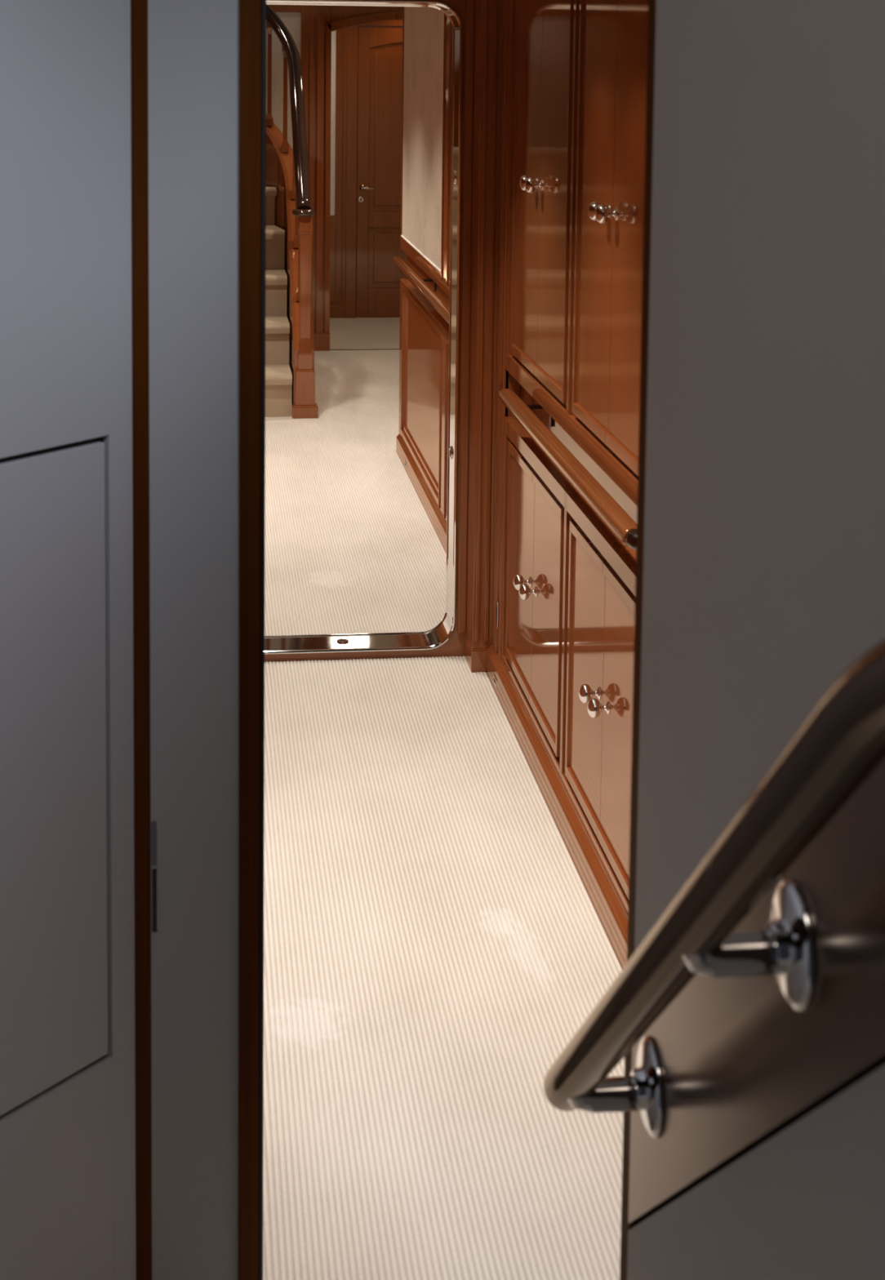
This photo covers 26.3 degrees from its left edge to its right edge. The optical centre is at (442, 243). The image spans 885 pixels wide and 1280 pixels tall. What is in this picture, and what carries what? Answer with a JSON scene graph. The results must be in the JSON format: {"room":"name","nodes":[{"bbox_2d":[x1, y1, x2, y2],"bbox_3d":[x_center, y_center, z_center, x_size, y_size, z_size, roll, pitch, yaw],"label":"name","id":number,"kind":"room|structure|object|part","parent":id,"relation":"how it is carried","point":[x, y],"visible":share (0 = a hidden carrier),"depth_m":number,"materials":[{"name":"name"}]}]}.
{"room":"ship interior","nodes":[
{"label":"ship interior","id":0,"kind":"room"},
{"bbox_2d":[0,0,135,1279],"bbox_3d":[-1.213,0.473,1.673,0.040,2.600,2.600,5,7,35],"label":"wall","id":1,"kind":"structure","parent":0,"point":[68,1096],"depth_m":2.62,"materials":[{"name":"grey paint"}]},
{"bbox_3d":[-0.741,0.760,2.350,0.012,0.901,0.886,5,7,35],"label":"panel","id":2,"kind":"part","parent":1,"relation":"part of","materials":[{"name":"grey paint"}]},
{"bbox_2d":[130,0,151,1279],"bbox_3d":[-0.436,0.376,2.743,0.024,2.600,0.050,0,6,-7],"label":"door frame","id":3,"kind":"structure","parent":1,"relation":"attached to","point":[139,8],"depth_m":2.74,"materials":[{"name":"brown wood"}]},
{"bbox_2d":[147,0,239,1279],"bbox_3d":[-0.362,0.374,2.767,0.128,2.600,0.080,0,6,-7],"label":"wall","id":4,"kind":"structure","parent":0,"point":[193,46],"depth_m":2.75,"materials":[{"name":"grey paint"}]},
{"bbox_2d":[151,821,156,865],"bbox_3d":[-0.422,0.877,2.769,0.008,0.066,0.002,0,6,-7],"label":"cover plate","id":5,"kind":"object","parent":4,"relation":"attached to","point":[153,824],"visible":1,"depth_m":2.77,"materials":[{"name":"grey metal"}]},
{"bbox_2d":[151,868,157,932],"bbox_3d":[-0.421,0.963,2.777,0.008,0.095,0.005,0,6,-7],"label":"strike plate","id":6,"kind":"object","parent":4,"relation":"attached to","point":[154,872],"visible":1,"depth_m":2.77,"materials":[{"name":"brown metal"}]},
{"bbox_2d":[238,0,266,1279],"bbox_3d":[-0.280,0.375,2.773,0.037,2.600,0.090,0,6,-7],"label":"door frame","id":7,"kind":"structure","parent":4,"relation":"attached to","point":[252,152],"depth_m":2.75,"materials":[{"name":"brown wood"}]},
{"bbox_2d":[266,4,402,351],"bbox_3d":[-0.838,-1.383,12.331,2.750,4.200,0.130,0,6,-7],"label":"wall","id":8,"kind":"structure","parent":0,"point":[310,28],"depth_m":12.33,"materials":[{"name":"brown wood"}]},
{"bbox_3d":[-0.258,-0.401,12.474,1.034,2.230,0.050,0,6,-7],"label":"arch casing","id":9,"kind":"part","parent":8,"relation":"part of","materials":[{"name":"brown wood"}]},
{"bbox_2d":[264,316,446,635],"bbox_3d":[-0.489,0.957,10.193,3.200,0.033,7.845,0,6,-7],"label":"floor","id":10,"kind":"structure","parent":0,"point":[352,546],"depth_m":8.08,"materials":[{"name":"carpet"}]},
{"bbox_2d":[265,4,318,418],"bbox_3d":[-1.397,-0.459,10.910,1.260,2.626,1.919,0,6,-7],"label":"staircase","id":11,"kind":"structure","parent":10,"relation":"on","point":[290,373],"depth_m":10.59,"materials":[{"name":"wood"}]},
{"bbox_3d":[-0.978,-1.008,10.982,0.456,1.536,1.952,-2,6,-26],"label":"handrail","id":12,"kind":"part","parent":11,"relation":"part of","materials":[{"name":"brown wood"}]},
{"bbox_3d":[-0.738,0.394,10.178,0.138,1.090,0.138,0,6,-7],"label":"newel post","id":13,"kind":"part","parent":11,"relation":"part of","materials":[{"name":"brown wood"}]},
{"bbox_2d":[329,348,399,350],"bbox_3d":[-0.190,0.716,12.600,1.200,0.025,0.012,0,6,-7],"label":"threshold","id":14,"kind":"object","parent":10,"relation":"on","point":[391,348],"visible":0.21,"depth_m":12.55,"materials":[{"name":"brown wood"}]},
{"bbox_2d":[264,0,466,662],"bbox_3d":[-0.395,0.206,6.079,1.350,2.280,0.140,0,6,-7],"label":"wall","id":15,"kind":"structure","parent":0,"point":[454,646],"depth_m":6.12,"materials":[{"name":"brown wood"}]},
{"bbox_2d":[336,638,348,643],"bbox_3d":[-0.327,1.300,6.198,0.040,0.006,0.040,0,6,-7],"label":"socket","id":16,"kind":"object","parent":15,"relation":"attached to","point":[338,640],"depth_m":6.19,"materials":[{"name":"silver metal"}]},
{"bbox_2d":[264,0,463,654],"bbox_3d":[-0.386,0.274,6.083,0.872,2.093,0.156,0,6,-7],"label":"doorway frame","id":17,"kind":"object","parent":15,"relation":"attached to","point":[433,638],"visible":0.66,"depth_m":6.13,"materials":[{"name":"silver metal"}]},
{"bbox_2d":[448,445,452,459],"bbox_3d":[0.026,0.684,6.181,0.006,0.044,0.044,0,6,-7],"label":"socket","id":18,"kind":"object","parent":15,"relation":"attached to","point":[451,446],"depth_m":6.17,"materials":[{"name":"silver metal"}]},
{"bbox_2d":[452,170,455,184],"bbox_3d":[0.037,-0.212,6.092,0.006,0.044,0.044,0,6,-7],"label":"socket","id":19,"kind":"object","parent":15,"relation":"attached to","point":[454,171],"depth_m":6.08,"materials":[{"name":"silver metal"}]},
{"bbox_2d":[457,0,474,633],"bbox_3d":[0.076,0.174,6.059,0.026,2.200,0.012,0,6,-7],"label":"trim","id":20,"kind":"structure","parent":15,"relation":"attached to","point":[469,8],"depth_m":6.06,"materials":[{"name":"brown wood"}]},
{"bbox_2d":[329,19,402,318],"bbox_3d":[-0.821,-0.693,13.984,2.300,2.500,0.150,0,6,-7],"label":"wall","id":21,"kind":"structure","parent":0,"point":[344,85],"depth_m":13.95,"materials":[{"name":"brown wood"}]},
{"bbox_3d":[-0.852,0.147,14.018,0.125,0.580,0.020,0,6,-7],"label":"wainscot panel","id":22,"kind":"part","parent":21,"relation":"part of","materials":[{"name":"brown wood"}]},
{"bbox_2d":[355,26,406,317],"bbox_3d":[-0.217,-0.517,14.012,0.831,2.151,0.100,0,6,-7],"label":"door","id":23,"kind":"structure","parent":21,"relation":"in","point":[380,49],"depth_m":14.00,"materials":[{"name":"brown wood"}]},
{"bbox_3d":[-0.557,-0.408,13.959,0.109,0.048,0.058,0,6,-7],"label":"lever handle","id":24,"kind":"part","parent":23,"relation":"part of","materials":[{"name":"silver metal"}]},
{"bbox_3d":[-0.217,-0.864,14.012,0.665,1.270,0.032,0,6,-7],"label":"panel","id":25,"kind":"part","parent":23,"relation":"part of","materials":[{"name":"brown wood"}]},
{"bbox_3d":[-0.229,0.106,14.108,0.665,0.460,0.032,0,6,-7],"label":"panel","id":26,"kind":"part","parent":23,"relation":"part of","materials":[{"name":"brown wood"}]},
{"bbox_2d":[262,656,624,1279],"bbox_3d":[-0.765,1.643,3.238,2.496,0.034,5.658,0,6,-7],"label":"floor","id":27,"kind":"structure","parent":0,"point":[434,940],"depth_m":3.95,"materials":[{"name":"carpet"}]},
{"bbox_2d":[395,6,637,553],"bbox_3d":[0.317,0.250,5.724,0.167,2.280,7.230,0,6,-7],"label":"wall","id":28,"kind":"structure","parent":0,"point":[422,439],"depth_m":8.23,"materials":[{"name":"brown wood"}]},
{"bbox_2d":[392,256,449,324],"bbox_3d":[-0.018,0.230,7.649,0.106,0.074,2.660,0,6,-7],"label":"grab rail","id":29,"kind":"object","parent":28,"relation":"attached to","point":[430,295],"visible":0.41,"depth_m":7.85,"materials":[{"name":"brown wood"}]},
{"bbox_3d":[-0.014,1.136,7.847,0.045,0.090,3.061,0,6,-7],"label":"skirting","id":30,"kind":"part","parent":28,"relation":"part of","materials":[{"name":"brown wood"}]},
{"bbox_3d":[-0.086,0.643,8.513,0.024,0.691,1.500,0,6,-7],"label":"wainscot panel","id":31,"kind":"part","parent":28,"relation":"part of","materials":[{"name":"brown wood"}]},
{"bbox_2d":[464,0,502,672],"bbox_3d":[0.152,0.222,5.993,0.116,2.280,0.166,0,6,-7],"label":"pilaster","id":32,"kind":"object","parent":28,"relation":"attached to","point":[487,13],"visible":0.66,"depth_m":5.93,"materials":[{"name":"brown wood"}]},
{"bbox_2d":[493,675,496,687],"bbox_3d":[0.163,1.347,5.830,0.005,0.022,0.052,0,6,-7],"label":"fitting","id":33,"kind":"object","parent":28,"relation":"attached to","point":[494,677],"visible":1,"depth_m":5.82,"materials":[{"name":"silver metal"}]},
{"bbox_2d":[496,600,498,628],"bbox_3d":[0.173,1.154,5.892,0.009,0.085,0.026,0,6,-7],"label":"latch plate","id":34,"kind":"object","parent":28,"relation":"attached to","point":[497,601],"visible":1,"depth_m":5.88,"materials":[{"name":"silver metal"}]},
{"bbox_2d":[499,381,502,390],"bbox_3d":[0.181,0.445,5.822,0.009,0.040,0.026,0,6,-7],"label":"latch plate","id":35,"kind":"object","parent":28,"relation":"attached to","point":[500,382],"visible":0.55,"depth_m":5.81,"materials":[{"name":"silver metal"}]},
{"bbox_2d":[492,0,519,659],"bbox_3d":[0.204,0.193,5.834,0.052,2.190,0.153,0,6,-7],"label":"trim","id":36,"kind":"structure","parent":28,"relation":"attached to","point":[503,375],"depth_m":5.83,"materials":[{"name":"brown wood"}]},
{"bbox_2d":[499,416,577,782],"bbox_3d":[0.249,0.960,5.329,0.093,0.765,1.004,0,6,-7],"label":"lower cabinet","id":37,"kind":"object","parent":28,"relation":"attached to","point":[534,489],"visible":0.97,"depth_m":5.29,"materials":[{"name":"brown wood"}]},
{"bbox_3d":[0.226,0.945,5.521,0.012,0.657,0.425,0,6,-7],"label":"door","id":38,"kind":"part","parent":37,"relation":"part of","materials":[{"name":"brown wood"}]},
{"bbox_3d":[0.224,0.957,5.346,0.049,0.045,0.045,0,6,-7],"label":"knob","id":39,"kind":"part","parent":37,"relation":"part of","materials":[{"name":"silver metal"}]},
{"bbox_3d":[0.236,0.967,5.252,0.049,0.045,0.045,0,6,-7],"label":"knob","id":40,"kind":"part","parent":37,"relation":"part of","materials":[{"name":"silver metal"}]},
{"bbox_3d":[0.280,0.988,5.099,0.012,0.657,0.425,0,6,-7],"label":"door","id":41,"kind":"part","parent":37,"relation":"part of","materials":[{"name":"brown wood"}]},
{"bbox_2d":[504,0,574,432],"bbox_3d":[0.263,-0.205,5.213,0.093,1.275,1.004,0,6,-7],"label":"upper cabinet","id":42,"kind":"object","parent":28,"relation":"attached to","point":[542,32],"visible":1,"depth_m":5.18,"materials":[{"name":"brown wood"}]},
{"bbox_3d":[0.240,-0.228,5.405,0.012,1.152,0.425,0,6,-7],"label":"door","id":43,"kind":"part","parent":42,"relation":"part of","materials":[{"name":"brown wood"}]},
{"bbox_3d":[0.238,-0.167,5.235,0.049,0.045,0.045,0,6,-7],"label":"knob","id":44,"kind":"part","parent":42,"relation":"part of","materials":[{"name":"silver metal"}]},
{"bbox_3d":[0.248,-0.159,5.152,0.049,0.045,0.045,0,6,-7],"label":"knob","id":45,"kind":"part","parent":42,"relation":"part of","materials":[{"name":"silver metal"}]},
{"bbox_3d":[0.294,-0.185,4.983,0.012,1.152,0.425,0,6,-7],"label":"door","id":46,"kind":"part","parent":42,"relation":"part of","materials":[{"name":"brown wood"}]},
{"bbox_2d":[485,644,627,969],"bbox_3d":[0.403,1.509,4.134,0.048,0.090,3.820,0,6,-7],"label":"baseboard","id":47,"kind":"structure","parent":28,"relation":"attached to","point":[614,922],"depth_m":4.74,"materials":[{"name":"brown wood"}]},
{"bbox_2d":[498,388,636,550],"bbox_3d":[0.326,0.536,4.603,0.122,0.074,1.702,0,6,-7],"label":"grab rail","id":48,"kind":"object","parent":28,"relation":"attached to","point":[615,517],"visible":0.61,"depth_m":4.39,"materials":[{"name":"brown wood"}]},
{"bbox_2d":[560,491,635,919],"bbox_3d":[0.370,1.056,4.374,0.093,0.765,0.932,0,6,-7],"label":"lower cabinet","id":49,"kind":"object","parent":28,"relation":"attached to","point":[600,570],"visible":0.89,"depth_m":4.41,"materials":[{"name":"brown wood"}]},
{"bbox_3d":[0.345,1.040,4.583,0.012,0.657,0.396,0,6,-7],"label":"door","id":50,"kind":"part","parent":49,"relation":"part of","materials":[{"name":"brown wood"}]},
{"bbox_3d":[0.342,1.050,4.418,0.049,0.045,0.045,0,6,-7],"label":"knob","id":51,"kind":"part","parent":49,"relation":"part of","materials":[{"name":"silver metal"}]},
{"bbox_3d":[0.355,1.060,4.321,0.049,0.045,0.045,0,6,-7],"label":"knob","id":52,"kind":"part","parent":49,"relation":"part of","materials":[{"name":"silver metal"}]},
{"bbox_3d":[0.395,1.079,4.192,0.012,0.657,0.391,0,6,-7],"label":"door","id":53,"kind":"part","parent":49,"relation":"part of","materials":[{"name":"brown wood"}]},
{"bbox_2d":[567,0,648,506],"bbox_3d":[0.384,-0.109,4.258,0.093,1.275,0.932,0,6,-7],"label":"upper cabinet","id":54,"kind":"object","parent":28,"relation":"attached to","point":[611,41],"visible":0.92,"depth_m":4.30,"materials":[{"name":"brown wood"}]},
{"bbox_3d":[0.359,-0.133,4.467,0.012,1.152,0.396,0,6,-7],"label":"door","id":55,"kind":"part","parent":54,"relation":"part of","materials":[{"name":"brown wood"}]},
{"bbox_3d":[0.356,-0.073,4.307,0.049,0.045,0.045,0,6,-7],"label":"knob","id":56,"kind":"part","parent":54,"relation":"part of","materials":[{"name":"silver metal"}]},
{"bbox_3d":[0.366,-0.066,4.229,0.049,0.045,0.045,0,6,-7],"label":"knob","id":57,"kind":"part","parent":54,"relation":"part of","materials":[{"name":"silver metal"}]},
{"bbox_3d":[0.409,-0.094,4.076,0.012,1.152,0.391,0,6,-7],"label":"door","id":58,"kind":"part","parent":54,"relation":"part of","materials":[{"name":"brown wood"}]},
{"bbox_2d":[619,0,884,1279],"bbox_3d":[0.396,0.377,0.771,0.060,3.008,2.551,0,6,-7],"label":"wall","id":59,"kind":"structure","parent":0,"point":[760,580],"depth_m":1.59,"materials":[{"name":"grey paint"}]},
{"bbox_3d":[0.235,0.614,2.045,0.058,2.280,0.045,0,6,-7],"label":"trim","id":60,"kind":"part","parent":59,"relation":"part of","materials":[{"name":"brown wood"}]},
{"bbox_2d":[543,639,884,1138],"bbox_3d":[0.240,0.522,1.344,0.104,0.908,1.274,0,6,-7],"label":"stair handrail","id":61,"kind":"object","parent":59,"relation":"attached to","point":[841,743],"visible":1,"depth_m":1.43,"materials":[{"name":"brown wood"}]},
{"bbox_3d":[0.377,0.521,0.761,0.020,2.721,2.505,0,6,-7],"label":"panel","id":62,"kind":"part","parent":59,"relation":"part of","materials":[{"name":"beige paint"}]}
]}

